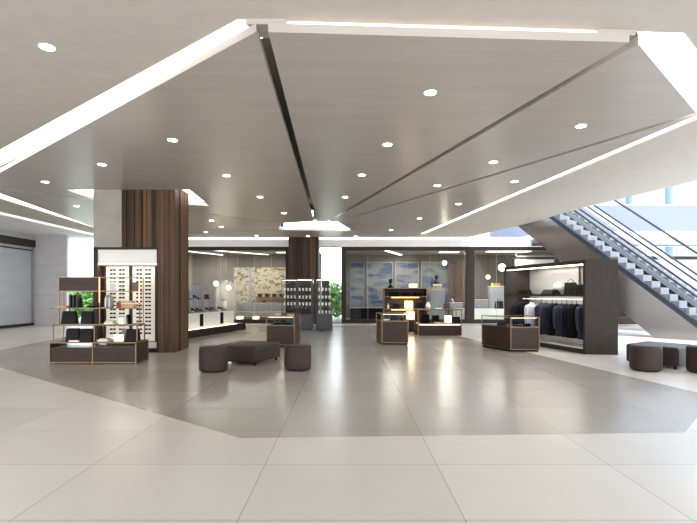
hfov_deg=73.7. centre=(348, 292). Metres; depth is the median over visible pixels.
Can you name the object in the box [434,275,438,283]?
bust
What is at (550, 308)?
jacket
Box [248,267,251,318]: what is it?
wall post
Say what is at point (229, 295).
screen
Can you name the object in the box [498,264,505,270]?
pendant lamp
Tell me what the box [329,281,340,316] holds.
shrub
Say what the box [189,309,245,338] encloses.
plinth
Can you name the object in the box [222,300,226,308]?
pitcher
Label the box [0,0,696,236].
ceiling
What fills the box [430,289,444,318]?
pedestal
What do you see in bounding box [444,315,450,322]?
table lamp
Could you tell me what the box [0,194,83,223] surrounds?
recessed light
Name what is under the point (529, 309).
shirt
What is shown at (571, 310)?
jacket
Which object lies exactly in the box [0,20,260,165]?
recessed light
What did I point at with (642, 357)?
round ottoman
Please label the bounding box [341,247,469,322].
window
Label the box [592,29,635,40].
trim
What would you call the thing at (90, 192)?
recessed light
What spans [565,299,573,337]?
jacket
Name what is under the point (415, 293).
gift box
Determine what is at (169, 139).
recessed light
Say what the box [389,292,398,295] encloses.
gift box
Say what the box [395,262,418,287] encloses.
framed picture
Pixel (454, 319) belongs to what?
gift box
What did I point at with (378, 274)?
framed picture
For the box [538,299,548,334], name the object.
jacket
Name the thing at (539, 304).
jacket
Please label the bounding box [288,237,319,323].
column
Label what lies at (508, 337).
display case
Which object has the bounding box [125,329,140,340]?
handbag
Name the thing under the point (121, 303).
wallet
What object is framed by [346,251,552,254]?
ceiling
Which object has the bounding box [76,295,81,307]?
book
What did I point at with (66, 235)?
window
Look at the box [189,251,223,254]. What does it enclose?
linear light
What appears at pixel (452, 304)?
pedestal
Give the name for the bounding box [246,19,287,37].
trim
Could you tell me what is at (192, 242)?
trim
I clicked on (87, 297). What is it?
shrub
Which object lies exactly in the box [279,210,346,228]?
light ring
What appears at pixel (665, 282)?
railing
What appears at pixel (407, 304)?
table lamp
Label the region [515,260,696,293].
wall
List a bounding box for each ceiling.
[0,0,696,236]
[0,23,696,236]
[0,212,92,237]
[189,251,320,254]
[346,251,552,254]
[525,231,696,246]
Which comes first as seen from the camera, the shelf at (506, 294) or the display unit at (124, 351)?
the display unit at (124, 351)
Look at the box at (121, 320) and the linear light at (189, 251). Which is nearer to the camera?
the box at (121, 320)
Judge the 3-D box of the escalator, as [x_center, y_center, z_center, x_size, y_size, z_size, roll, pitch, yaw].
[9.899,-2.007,16.675,1.110,7.300,9.059,0,0,-40]
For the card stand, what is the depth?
10.20 m
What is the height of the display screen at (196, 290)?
0.950 m
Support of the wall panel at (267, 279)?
attached to the wall at (484, 265)
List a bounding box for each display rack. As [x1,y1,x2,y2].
[281,279,298,322]
[296,279,313,329]
[316,279,332,329]
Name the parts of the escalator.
skirt rail, handrail, handrail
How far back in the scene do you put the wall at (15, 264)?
20.60 m
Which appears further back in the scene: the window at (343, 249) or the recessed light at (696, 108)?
the window at (343, 249)
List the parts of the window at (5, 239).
rail, sill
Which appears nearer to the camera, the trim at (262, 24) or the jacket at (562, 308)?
the trim at (262, 24)
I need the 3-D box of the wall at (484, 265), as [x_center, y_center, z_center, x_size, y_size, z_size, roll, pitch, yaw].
[2.300,-0.375,27.500,23.400,3.750,0.200,0,0,0]
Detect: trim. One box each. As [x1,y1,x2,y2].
[34,265,65,295]
[189,237,530,246]
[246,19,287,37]
[515,257,696,259]
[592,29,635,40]
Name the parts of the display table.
panel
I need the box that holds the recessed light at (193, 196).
[183,190,203,201]
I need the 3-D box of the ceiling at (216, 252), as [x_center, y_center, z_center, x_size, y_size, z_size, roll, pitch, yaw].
[-5.500,-2.275,25.300,7.800,0.050,4.200,0,0,0]
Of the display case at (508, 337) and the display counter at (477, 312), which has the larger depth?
the display counter at (477, 312)
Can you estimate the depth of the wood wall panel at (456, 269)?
26.53 m
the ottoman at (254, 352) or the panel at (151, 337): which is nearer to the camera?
the ottoman at (254, 352)
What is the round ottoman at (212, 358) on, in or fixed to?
on the floor
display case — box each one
[266,315,300,346]
[376,312,407,344]
[481,315,539,351]
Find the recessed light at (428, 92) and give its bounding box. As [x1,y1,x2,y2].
[424,90,436,95]
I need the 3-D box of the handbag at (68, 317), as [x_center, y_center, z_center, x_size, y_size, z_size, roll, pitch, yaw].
[-6.052,0.532,10.100,0.325,0.276,0.154,0,0,0]
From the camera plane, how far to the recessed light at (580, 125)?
7.24 m
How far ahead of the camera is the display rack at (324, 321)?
18.70 m
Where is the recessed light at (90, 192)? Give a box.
[78,190,92,194]
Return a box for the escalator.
[518,208,696,340]
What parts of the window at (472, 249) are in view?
sill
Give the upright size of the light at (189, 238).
0.060 m
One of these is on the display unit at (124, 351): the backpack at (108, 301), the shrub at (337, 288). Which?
the backpack at (108, 301)
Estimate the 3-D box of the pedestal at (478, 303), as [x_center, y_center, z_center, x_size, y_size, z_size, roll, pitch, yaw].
[6.953,0.920,24.600,0.755,1.159,0.420,0,0,0]
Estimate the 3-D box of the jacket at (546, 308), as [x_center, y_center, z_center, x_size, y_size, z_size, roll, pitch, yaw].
[5.690,0.666,12.958,0.514,1.018,0.162,0,0,-24]
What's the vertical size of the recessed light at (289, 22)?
0.020 m
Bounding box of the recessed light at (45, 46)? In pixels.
[38,43,55,50]
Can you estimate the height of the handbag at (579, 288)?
0.246 m
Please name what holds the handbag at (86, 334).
on the display unit at (124, 351)
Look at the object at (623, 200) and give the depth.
44.00 m
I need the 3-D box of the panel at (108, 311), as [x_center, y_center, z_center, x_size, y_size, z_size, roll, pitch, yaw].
[-5.938,0.275,11.965,0.578,1.914,0.030,0,0,0]
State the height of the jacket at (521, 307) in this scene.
1.018 m
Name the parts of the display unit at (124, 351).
panel, panel, panel, brass frame, brass frame, brass frame, panel, panel, panel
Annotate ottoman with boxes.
[199,345,227,372]
[220,341,279,365]
[284,344,310,370]
[626,341,691,369]
[629,344,662,371]
[686,345,696,372]
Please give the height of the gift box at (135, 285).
0.190 m
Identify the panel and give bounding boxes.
[106,266,128,338]
[133,266,154,340]
[234,267,285,302]
[448,261,464,314]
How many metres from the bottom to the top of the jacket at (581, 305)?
1.018 m
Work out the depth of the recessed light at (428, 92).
6.01 m
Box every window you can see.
[0,235,35,328]
[66,235,92,310]
[189,247,287,322]
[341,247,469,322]
[470,247,559,322]
[515,245,696,256]
[596,204,696,205]
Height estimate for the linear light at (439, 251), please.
0.050 m
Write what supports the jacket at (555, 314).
hanging from the display unit at (598, 278)
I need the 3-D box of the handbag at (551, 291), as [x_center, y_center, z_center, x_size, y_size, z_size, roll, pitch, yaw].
[5.641,-0.034,12.976,0.290,0.126,0.489,0,0,-15]
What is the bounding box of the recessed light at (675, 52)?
[637,32,696,107]
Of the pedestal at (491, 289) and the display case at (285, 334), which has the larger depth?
the pedestal at (491, 289)
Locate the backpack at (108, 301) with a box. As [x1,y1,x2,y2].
[104,295,113,307]
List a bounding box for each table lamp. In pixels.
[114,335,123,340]
[404,301,412,308]
[406,312,413,319]
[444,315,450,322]
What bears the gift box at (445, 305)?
on the display table
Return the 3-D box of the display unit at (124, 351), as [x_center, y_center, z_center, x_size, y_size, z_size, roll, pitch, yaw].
[-5.404,0.576,10.110,1.852,1.849,0.604,0,0,0]
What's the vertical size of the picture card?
0.200 m
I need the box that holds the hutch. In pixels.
[383,288,426,331]
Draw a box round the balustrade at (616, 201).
[584,200,696,284]
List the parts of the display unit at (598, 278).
panel, panel, rail, panel, post, panel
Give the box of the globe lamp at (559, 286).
[553,282,563,291]
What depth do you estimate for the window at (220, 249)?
22.90 m
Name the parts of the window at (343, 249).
sill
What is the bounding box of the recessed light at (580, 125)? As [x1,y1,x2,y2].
[575,124,586,127]
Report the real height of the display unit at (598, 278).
2.320 m
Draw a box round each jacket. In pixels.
[513,298,523,323]
[518,302,528,323]
[535,298,543,329]
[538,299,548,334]
[545,300,553,334]
[547,300,557,335]
[552,299,564,336]
[559,300,568,336]
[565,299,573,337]
[567,299,579,337]
[575,304,582,338]
[578,306,582,339]
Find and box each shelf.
[256,297,285,300]
[506,294,582,294]
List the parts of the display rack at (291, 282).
panel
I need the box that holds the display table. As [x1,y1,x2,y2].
[412,308,462,335]
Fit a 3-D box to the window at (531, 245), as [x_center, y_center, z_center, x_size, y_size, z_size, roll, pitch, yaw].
[17.500,-2.275,25.090,17.000,0.650,0.080,0,0,0]
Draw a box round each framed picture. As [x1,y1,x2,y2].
[350,262,363,306]
[366,262,392,306]
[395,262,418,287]
[421,262,447,313]
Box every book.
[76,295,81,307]
[127,315,131,323]
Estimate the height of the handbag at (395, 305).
0.206 m
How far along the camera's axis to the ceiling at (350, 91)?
7.30 m
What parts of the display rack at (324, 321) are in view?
panel, glass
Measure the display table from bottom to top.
0.931 m
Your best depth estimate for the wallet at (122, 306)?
9.92 m
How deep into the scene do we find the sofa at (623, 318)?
21.11 m
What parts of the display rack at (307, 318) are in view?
frame, panel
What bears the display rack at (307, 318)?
on the floor
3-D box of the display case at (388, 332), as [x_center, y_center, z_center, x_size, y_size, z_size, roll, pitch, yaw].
[1.290,1.050,13.885,0.880,0.901,0.950,0,0,0]
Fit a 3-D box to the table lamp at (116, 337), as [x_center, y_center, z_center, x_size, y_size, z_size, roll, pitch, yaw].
[-4.915,0.962,9.970,0.200,0.145,0.080,0,0,0]
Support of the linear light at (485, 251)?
attached to the ceiling at (347, 252)
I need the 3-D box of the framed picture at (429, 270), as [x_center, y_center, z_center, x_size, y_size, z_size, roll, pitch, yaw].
[5.091,-0.294,27.340,1.648,3.061,0.060,0,0,0]
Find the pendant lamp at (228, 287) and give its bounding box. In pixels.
[226,251,230,289]
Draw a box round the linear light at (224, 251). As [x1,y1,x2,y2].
[224,251,268,254]
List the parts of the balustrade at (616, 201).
handrail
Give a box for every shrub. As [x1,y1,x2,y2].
[69,292,92,317]
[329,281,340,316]
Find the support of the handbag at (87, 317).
on the display unit at (124, 351)
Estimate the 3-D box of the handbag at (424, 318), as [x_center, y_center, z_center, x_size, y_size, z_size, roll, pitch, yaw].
[2.747,0.926,16.700,0.336,0.306,0.194,0,0,0]
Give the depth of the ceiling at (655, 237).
22.18 m
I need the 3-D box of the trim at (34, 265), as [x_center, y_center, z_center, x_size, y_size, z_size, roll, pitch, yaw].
[-13.985,-0.585,21.790,1.529,1.410,0.020,0,0,0]
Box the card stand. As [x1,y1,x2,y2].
[122,329,126,339]
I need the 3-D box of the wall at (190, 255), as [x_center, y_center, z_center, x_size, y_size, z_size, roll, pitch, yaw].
[-9.300,-0.375,25.300,0.200,3.750,4.200,0,0,0]
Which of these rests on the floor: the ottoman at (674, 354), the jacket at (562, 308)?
the ottoman at (674, 354)
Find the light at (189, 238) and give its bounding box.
[189,238,527,238]
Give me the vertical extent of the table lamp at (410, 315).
0.320 m
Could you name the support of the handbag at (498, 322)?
on the display case at (508, 337)
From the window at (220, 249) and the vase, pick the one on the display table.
the vase
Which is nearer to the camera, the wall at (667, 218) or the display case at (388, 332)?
the display case at (388, 332)
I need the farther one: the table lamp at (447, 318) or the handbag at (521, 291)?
the table lamp at (447, 318)
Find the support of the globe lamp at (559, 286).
on the display unit at (598, 278)
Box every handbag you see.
[61,311,78,323]
[65,328,79,341]
[79,328,95,341]
[80,311,94,323]
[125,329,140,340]
[392,303,399,308]
[415,303,422,307]
[420,314,429,322]
[431,315,439,322]
[494,299,502,308]
[497,321,506,324]
[518,289,531,293]
[541,289,560,293]
[564,279,576,293]
[575,285,582,293]
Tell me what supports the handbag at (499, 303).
on the display counter at (477, 312)
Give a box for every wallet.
[121,303,137,304]
[121,305,136,307]
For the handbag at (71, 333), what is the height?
0.276 m
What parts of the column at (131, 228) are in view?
concrete panel, niche frame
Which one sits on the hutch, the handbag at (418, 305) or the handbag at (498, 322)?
the handbag at (418, 305)
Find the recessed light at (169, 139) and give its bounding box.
[167,138,177,141]
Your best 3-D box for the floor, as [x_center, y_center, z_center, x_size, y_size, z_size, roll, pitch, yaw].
[0.000,1.600,26.000,80.000,0.200,68.000,0,0,0]
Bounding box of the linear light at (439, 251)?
[438,251,459,252]
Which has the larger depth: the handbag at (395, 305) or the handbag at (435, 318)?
the handbag at (395, 305)
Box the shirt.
[524,299,535,325]
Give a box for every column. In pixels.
[93,190,188,352]
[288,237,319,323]
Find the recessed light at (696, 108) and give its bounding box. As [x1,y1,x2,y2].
[424,108,696,232]
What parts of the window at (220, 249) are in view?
sill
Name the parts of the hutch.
panel, panel, brass frame, panel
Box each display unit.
[49,277,148,363]
[504,259,617,354]
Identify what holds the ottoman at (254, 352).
on the floor
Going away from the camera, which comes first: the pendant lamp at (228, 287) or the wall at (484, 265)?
the pendant lamp at (228, 287)
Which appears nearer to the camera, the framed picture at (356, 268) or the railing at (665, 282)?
the railing at (665, 282)
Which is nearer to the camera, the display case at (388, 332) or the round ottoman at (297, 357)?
the round ottoman at (297, 357)
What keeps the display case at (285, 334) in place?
on the floor
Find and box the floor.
[0,316,696,522]
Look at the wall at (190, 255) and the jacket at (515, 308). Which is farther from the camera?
the wall at (190, 255)
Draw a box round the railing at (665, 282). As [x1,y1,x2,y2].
[563,205,696,307]
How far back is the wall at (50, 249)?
21.80 m
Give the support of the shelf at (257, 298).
attached to the wall panel at (267, 279)
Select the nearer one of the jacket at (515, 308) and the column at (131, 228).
the column at (131, 228)
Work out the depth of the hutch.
18.48 m
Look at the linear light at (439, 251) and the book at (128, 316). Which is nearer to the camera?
the book at (128, 316)
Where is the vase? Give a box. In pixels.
[425,302,430,308]
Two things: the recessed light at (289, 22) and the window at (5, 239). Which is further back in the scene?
the window at (5, 239)
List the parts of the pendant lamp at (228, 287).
cord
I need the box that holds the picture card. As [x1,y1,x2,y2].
[110,282,115,290]
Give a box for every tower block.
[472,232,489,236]
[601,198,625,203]
[626,188,664,255]
[665,181,696,255]
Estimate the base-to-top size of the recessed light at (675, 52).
0.020 m
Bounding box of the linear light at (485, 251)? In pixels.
[485,251,530,251]
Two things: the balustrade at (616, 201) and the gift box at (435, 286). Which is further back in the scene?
the gift box at (435, 286)
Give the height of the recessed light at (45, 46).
0.008 m
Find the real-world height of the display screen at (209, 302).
0.700 m
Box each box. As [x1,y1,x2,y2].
[118,317,124,323]
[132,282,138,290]
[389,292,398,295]
[414,292,421,295]
[433,284,441,288]
[443,303,449,308]
[452,317,459,322]
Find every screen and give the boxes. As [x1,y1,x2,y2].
[191,285,201,310]
[203,292,212,309]
[216,280,235,318]
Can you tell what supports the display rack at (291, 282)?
on the floor
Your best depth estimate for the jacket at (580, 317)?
11.61 m
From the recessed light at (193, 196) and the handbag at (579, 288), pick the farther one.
the recessed light at (193, 196)
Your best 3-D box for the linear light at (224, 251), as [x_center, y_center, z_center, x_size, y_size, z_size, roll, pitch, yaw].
[-5.900,-2.205,25.100,0.161,0.050,4.010,0,0,41]
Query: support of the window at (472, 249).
on the floor
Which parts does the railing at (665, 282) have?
handrail, handrail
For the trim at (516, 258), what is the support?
attached to the wall at (692, 264)
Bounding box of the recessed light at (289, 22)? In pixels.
[288,21,593,31]
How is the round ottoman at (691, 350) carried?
on the floor
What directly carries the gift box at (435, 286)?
on the pedestal at (437, 296)
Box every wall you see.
[0,229,33,325]
[34,235,68,324]
[189,254,191,309]
[192,255,553,317]
[490,206,696,236]
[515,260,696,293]
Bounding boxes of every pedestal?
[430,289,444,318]
[449,302,462,318]
[474,299,487,308]
[488,286,503,308]
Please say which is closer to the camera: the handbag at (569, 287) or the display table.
the handbag at (569, 287)

